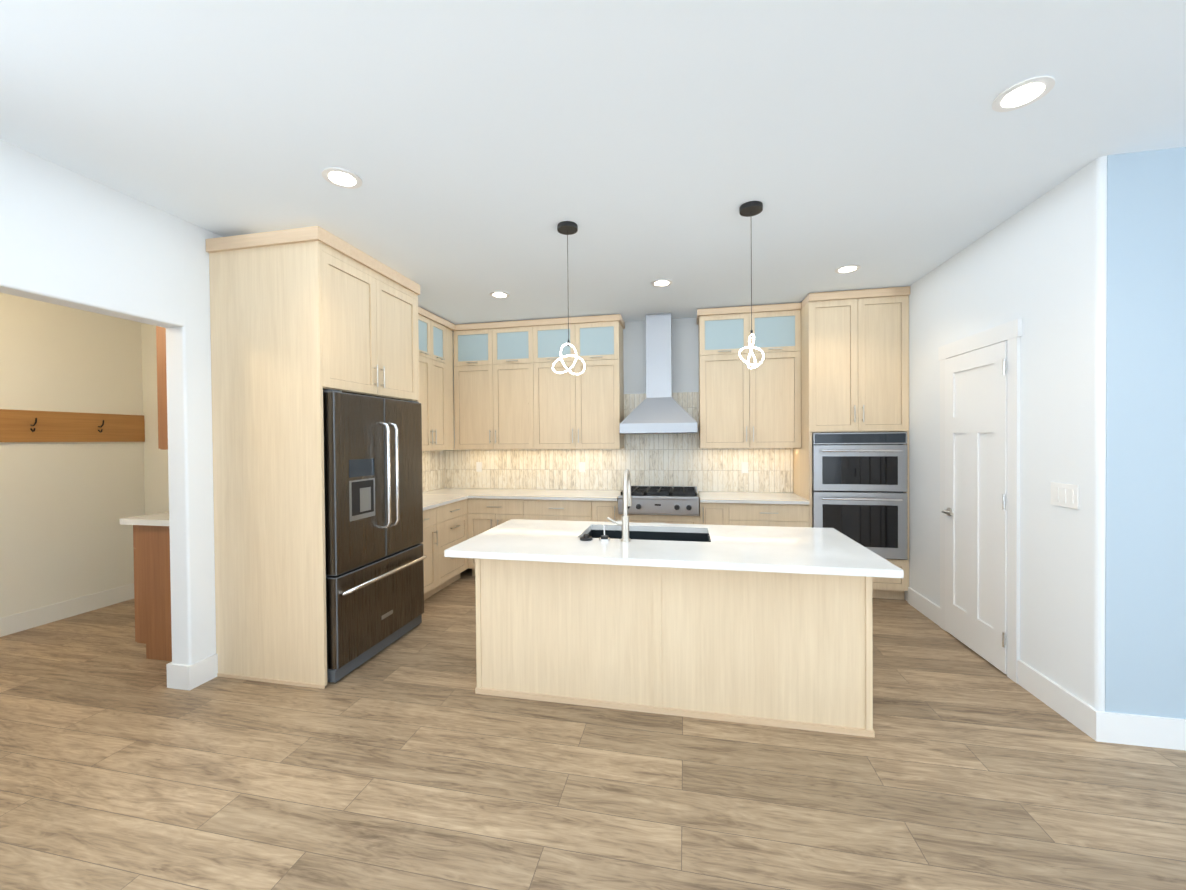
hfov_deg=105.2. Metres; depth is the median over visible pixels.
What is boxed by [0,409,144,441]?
rail
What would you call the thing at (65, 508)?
wall
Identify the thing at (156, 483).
wall
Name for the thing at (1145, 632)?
wall
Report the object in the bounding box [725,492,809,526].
base cabinet
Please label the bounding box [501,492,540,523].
base cabinet
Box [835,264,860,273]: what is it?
recessed light
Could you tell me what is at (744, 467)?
electrical outlet
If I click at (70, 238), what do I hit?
wall
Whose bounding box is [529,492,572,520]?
base cabinet
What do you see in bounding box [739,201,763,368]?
pendant light
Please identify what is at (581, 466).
electrical outlet
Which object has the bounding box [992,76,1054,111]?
recessed light
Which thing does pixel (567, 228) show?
pendant light
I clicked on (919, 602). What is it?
baseboard
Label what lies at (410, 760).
floor
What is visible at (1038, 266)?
wall
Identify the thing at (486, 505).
base cabinet
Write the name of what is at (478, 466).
electrical outlet
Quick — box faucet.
[607,469,631,541]
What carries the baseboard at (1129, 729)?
attached to the wall at (1145, 632)
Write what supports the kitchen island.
on the floor
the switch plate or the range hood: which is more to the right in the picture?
the switch plate
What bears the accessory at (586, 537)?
on the island countertop at (690, 554)
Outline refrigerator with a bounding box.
[323,389,426,682]
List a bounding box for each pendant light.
[552,221,584,374]
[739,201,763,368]
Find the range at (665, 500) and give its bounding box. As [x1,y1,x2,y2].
[618,486,698,515]
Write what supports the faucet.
on the island countertop at (690, 554)
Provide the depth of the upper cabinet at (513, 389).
4.97 m
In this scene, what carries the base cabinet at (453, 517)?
on the floor
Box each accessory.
[580,534,592,540]
[599,524,609,541]
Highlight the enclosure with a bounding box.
[206,226,420,688]
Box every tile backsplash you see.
[422,450,445,491]
[446,392,792,492]
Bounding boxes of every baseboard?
[0,583,133,636]
[166,654,217,688]
[908,587,939,625]
[1018,660,1090,731]
[1084,703,1185,750]
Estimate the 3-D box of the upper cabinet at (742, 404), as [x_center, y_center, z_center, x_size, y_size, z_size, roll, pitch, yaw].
[1.554,-0.664,4.599,0.966,1.388,0.382,0,1,11]
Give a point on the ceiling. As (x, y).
(482, 148)
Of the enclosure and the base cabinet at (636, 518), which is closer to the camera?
the enclosure
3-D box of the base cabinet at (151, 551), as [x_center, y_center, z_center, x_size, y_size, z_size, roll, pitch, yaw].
[-2.719,0.958,3.490,0.714,0.943,1.047,0,1,11]
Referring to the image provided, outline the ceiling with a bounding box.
[0,0,1185,324]
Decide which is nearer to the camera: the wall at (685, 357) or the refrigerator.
the refrigerator
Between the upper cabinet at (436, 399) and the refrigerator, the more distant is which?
the upper cabinet at (436, 399)
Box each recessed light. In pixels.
[322,167,361,188]
[490,291,509,297]
[651,279,671,286]
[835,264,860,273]
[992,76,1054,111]
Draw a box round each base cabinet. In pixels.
[120,512,171,660]
[421,504,432,599]
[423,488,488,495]
[423,496,472,594]
[473,492,512,575]
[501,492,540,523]
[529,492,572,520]
[565,492,604,520]
[597,492,620,521]
[621,514,700,523]
[698,492,728,524]
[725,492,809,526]
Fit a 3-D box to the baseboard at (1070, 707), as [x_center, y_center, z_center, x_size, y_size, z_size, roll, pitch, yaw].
[2.436,1.327,2.400,0.014,0.140,0.503,0,1,11]
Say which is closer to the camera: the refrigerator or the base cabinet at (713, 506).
the refrigerator
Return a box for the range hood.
[620,313,696,433]
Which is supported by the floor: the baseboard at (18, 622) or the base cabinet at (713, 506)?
the base cabinet at (713, 506)
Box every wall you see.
[0,140,221,664]
[0,292,144,617]
[141,323,168,514]
[453,318,784,493]
[904,156,1106,710]
[1105,147,1185,718]
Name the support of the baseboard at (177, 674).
attached to the wall at (70, 238)
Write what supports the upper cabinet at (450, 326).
attached to the wall at (70, 238)
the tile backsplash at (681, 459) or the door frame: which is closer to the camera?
the door frame
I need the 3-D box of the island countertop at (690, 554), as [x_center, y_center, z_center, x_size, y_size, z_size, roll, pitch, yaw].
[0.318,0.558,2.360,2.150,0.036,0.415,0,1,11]
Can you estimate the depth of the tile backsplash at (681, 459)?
5.01 m
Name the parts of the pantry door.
door hardware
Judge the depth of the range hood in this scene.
4.68 m
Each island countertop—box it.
[444,535,903,578]
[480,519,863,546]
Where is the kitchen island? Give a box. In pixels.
[475,527,874,737]
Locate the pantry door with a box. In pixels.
[942,341,1006,673]
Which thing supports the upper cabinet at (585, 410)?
attached to the wall at (685, 357)
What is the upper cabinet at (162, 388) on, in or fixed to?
attached to the wall
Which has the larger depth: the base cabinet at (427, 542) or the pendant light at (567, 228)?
the base cabinet at (427, 542)
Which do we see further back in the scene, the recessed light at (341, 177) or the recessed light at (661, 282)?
the recessed light at (661, 282)
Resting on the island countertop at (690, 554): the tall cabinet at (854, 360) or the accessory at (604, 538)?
the accessory at (604, 538)
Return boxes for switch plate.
[1051,482,1078,508]
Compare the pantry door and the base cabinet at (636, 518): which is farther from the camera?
the base cabinet at (636, 518)
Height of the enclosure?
2.690 m
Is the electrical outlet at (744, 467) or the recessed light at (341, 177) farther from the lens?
the electrical outlet at (744, 467)
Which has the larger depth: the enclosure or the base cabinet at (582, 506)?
the base cabinet at (582, 506)
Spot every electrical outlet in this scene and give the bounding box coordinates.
[476,462,481,471]
[579,462,584,471]
[741,462,747,472]
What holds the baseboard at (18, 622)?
attached to the wall at (65, 508)
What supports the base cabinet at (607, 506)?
on the floor
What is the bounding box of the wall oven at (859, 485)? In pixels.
[812,432,906,559]
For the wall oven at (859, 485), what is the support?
in the tall cabinet at (854, 360)
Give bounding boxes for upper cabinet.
[156,326,167,449]
[418,306,449,450]
[446,320,454,449]
[452,319,539,449]
[540,314,623,448]
[696,302,800,447]
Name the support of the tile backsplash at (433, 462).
attached to the wall at (70, 238)
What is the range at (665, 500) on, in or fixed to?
on the base cabinet at (636, 518)
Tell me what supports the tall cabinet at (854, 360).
on the floor
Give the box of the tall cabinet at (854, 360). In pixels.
[793,286,909,599]
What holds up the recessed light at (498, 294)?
in the ceiling
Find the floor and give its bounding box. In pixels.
[0,568,1185,889]
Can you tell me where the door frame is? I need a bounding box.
[938,318,1021,682]

